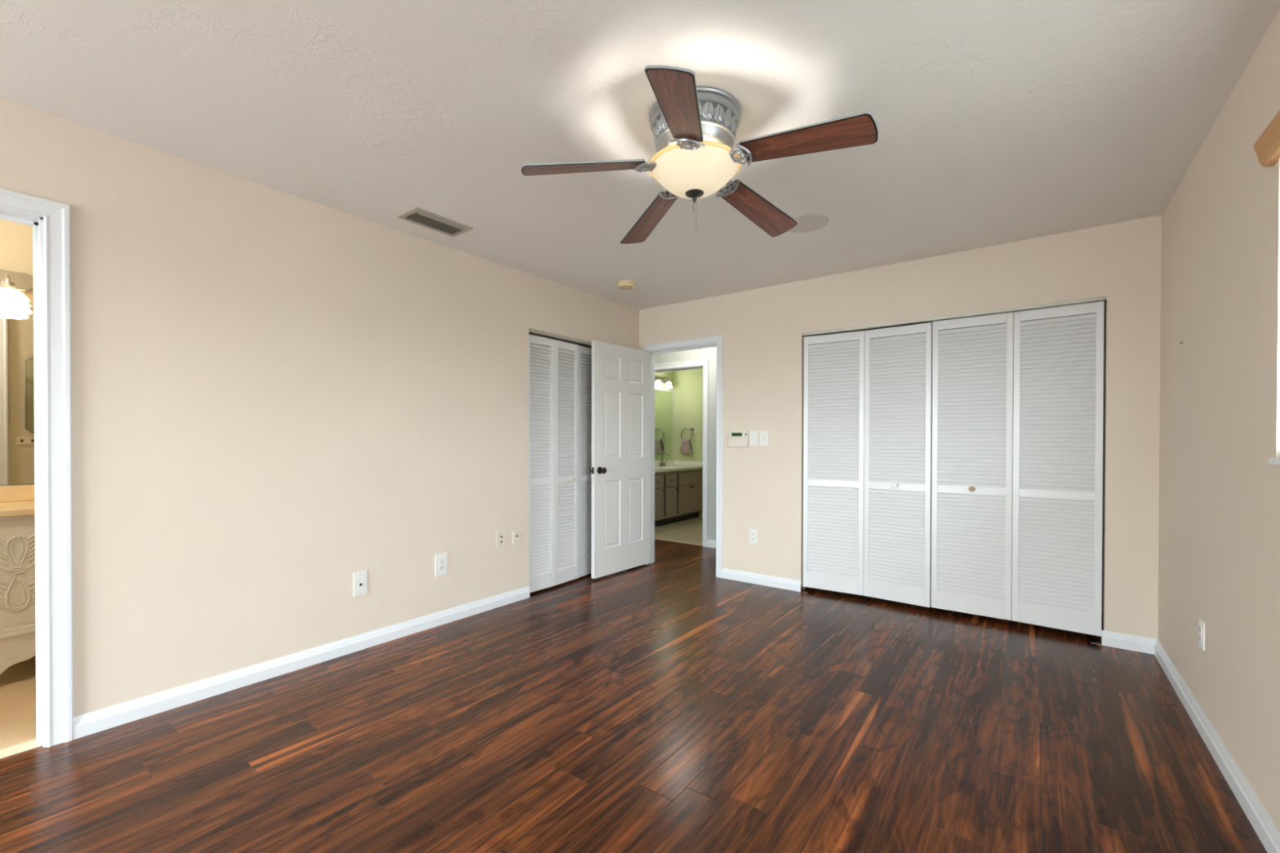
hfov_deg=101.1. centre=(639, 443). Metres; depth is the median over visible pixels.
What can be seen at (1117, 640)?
baseboard
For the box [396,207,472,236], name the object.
ceiling vent
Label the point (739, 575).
baseboard
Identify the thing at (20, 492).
backsplash
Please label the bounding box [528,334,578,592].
door
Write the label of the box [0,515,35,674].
vanity
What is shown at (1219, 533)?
wall
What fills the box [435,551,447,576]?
power outlet
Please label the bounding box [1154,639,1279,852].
baseboard
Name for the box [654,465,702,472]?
countertop
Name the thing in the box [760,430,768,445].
light switch
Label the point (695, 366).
trim
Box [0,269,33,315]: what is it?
vanity light
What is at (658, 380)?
vanity light
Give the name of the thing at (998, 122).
ceiling
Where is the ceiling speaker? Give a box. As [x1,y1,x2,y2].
[788,213,829,232]
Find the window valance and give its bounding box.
[1253,110,1279,166]
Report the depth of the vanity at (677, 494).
7.56 m
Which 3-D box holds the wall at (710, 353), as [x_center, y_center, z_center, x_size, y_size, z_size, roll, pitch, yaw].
[1.270,-0.065,4.951,5.009,2.440,1.080,0,1,37]
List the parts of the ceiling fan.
blade, blade, blade, lamp shade, pull chain, blade, blade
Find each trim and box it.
[0,208,46,747]
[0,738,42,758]
[528,328,591,346]
[654,365,702,373]
[654,537,702,546]
[801,295,1106,337]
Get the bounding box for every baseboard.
[73,586,529,739]
[707,539,715,548]
[721,568,800,591]
[1101,630,1156,654]
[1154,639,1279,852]
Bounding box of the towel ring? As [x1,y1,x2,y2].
[680,427,693,440]
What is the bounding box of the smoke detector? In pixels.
[617,280,635,289]
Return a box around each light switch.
[749,430,758,445]
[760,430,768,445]
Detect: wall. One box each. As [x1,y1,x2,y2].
[0,97,639,716]
[0,220,591,502]
[639,214,1161,639]
[654,311,1104,595]
[654,368,702,517]
[1157,8,1279,831]
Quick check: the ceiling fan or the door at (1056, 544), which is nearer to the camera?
the ceiling fan
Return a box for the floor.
[0,516,1267,852]
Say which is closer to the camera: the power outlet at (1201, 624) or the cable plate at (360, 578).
the power outlet at (1201, 624)
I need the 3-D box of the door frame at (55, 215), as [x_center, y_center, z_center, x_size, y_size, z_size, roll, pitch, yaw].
[-2.510,0.118,1.714,0.019,2.105,0.900,0,1,37]
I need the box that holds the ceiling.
[0,0,1279,310]
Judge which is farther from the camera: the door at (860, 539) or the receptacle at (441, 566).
the door at (860, 539)
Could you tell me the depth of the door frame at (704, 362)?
5.87 m
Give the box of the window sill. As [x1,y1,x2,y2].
[1268,457,1279,464]
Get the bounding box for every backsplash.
[0,484,35,502]
[654,460,702,466]
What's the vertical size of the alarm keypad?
0.142 m
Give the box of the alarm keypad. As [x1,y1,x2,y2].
[728,430,748,447]
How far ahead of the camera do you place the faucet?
7.93 m
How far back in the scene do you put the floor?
2.05 m
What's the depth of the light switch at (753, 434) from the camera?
4.36 m
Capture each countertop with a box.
[0,500,35,517]
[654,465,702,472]
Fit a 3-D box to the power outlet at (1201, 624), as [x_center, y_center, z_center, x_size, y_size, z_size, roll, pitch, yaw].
[2.311,0.782,2.167,0.009,0.115,0.072,0,1,37]
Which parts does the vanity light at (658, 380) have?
lamp shade, lamp shade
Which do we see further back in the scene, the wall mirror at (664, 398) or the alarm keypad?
the wall mirror at (664, 398)
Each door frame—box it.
[0,187,73,747]
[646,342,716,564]
[654,359,708,546]
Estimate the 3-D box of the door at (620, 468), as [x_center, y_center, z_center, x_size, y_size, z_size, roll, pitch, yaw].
[-0.157,0.132,4.731,0.165,2.008,0.779,0,1,39]
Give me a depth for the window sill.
1.50 m
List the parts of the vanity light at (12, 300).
arm, lamp shade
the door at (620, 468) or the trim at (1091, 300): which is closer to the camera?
the trim at (1091, 300)
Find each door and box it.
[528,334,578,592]
[577,345,591,577]
[590,340,650,578]
[803,322,932,607]
[930,301,1104,636]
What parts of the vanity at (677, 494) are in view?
drawer, cabinet door, drawer, cabinet door, drawer, cabinet door, drawer, cabinet door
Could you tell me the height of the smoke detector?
0.044 m
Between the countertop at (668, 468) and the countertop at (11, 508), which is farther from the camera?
the countertop at (668, 468)
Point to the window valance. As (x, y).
(1267, 147)
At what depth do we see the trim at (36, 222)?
2.04 m
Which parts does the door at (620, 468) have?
knob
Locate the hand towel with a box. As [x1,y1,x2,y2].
[679,439,692,453]
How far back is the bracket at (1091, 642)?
3.09 m
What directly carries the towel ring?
attached to the wall at (686, 384)
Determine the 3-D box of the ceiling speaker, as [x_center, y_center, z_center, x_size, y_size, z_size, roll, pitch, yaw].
[0.959,-1.270,3.037,0.250,0.005,0.250,0,1,37]
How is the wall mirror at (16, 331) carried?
attached to the wall at (16, 240)
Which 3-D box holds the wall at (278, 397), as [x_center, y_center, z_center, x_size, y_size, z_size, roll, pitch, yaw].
[-2.269,-0.052,2.151,0.120,2.440,7.400,0,1,37]
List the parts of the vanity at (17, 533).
panel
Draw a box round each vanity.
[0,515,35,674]
[654,468,702,526]
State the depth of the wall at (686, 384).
8.24 m
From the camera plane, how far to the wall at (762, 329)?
3.51 m
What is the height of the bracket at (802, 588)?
0.030 m
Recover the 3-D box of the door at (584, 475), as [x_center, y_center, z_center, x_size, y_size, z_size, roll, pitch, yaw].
[-0.356,0.150,4.710,0.068,1.972,0.606,0,1,37]
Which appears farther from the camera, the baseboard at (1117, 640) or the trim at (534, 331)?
the trim at (534, 331)
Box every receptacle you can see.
[439,558,444,564]
[439,564,444,569]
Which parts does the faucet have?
spout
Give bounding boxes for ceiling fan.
[520,65,878,244]
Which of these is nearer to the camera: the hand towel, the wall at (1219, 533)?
the wall at (1219, 533)
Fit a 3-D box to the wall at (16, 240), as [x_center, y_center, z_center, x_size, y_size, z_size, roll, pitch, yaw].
[-2.907,-0.056,2.552,1.380,2.440,7.520,0,1,37]
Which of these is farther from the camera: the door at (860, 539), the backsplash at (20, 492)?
the door at (860, 539)
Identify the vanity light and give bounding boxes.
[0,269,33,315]
[654,376,672,388]
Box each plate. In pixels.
[353,569,367,596]
[496,530,505,548]
[512,530,519,545]
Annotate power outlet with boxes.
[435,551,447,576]
[749,528,757,543]
[1198,617,1204,650]
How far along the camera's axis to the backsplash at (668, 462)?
8.23 m
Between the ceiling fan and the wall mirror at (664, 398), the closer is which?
the ceiling fan
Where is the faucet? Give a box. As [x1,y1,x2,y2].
[657,453,669,466]
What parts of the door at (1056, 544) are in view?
knob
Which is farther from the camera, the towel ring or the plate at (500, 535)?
the towel ring
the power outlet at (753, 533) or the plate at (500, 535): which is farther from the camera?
the power outlet at (753, 533)
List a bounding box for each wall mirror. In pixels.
[0,306,34,485]
[654,388,673,460]
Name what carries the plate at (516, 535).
attached to the wall at (278, 397)
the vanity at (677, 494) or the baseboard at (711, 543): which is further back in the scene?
the vanity at (677, 494)
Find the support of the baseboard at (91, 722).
attached to the wall at (278, 397)
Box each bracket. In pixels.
[800,586,809,592]
[1090,640,1101,644]

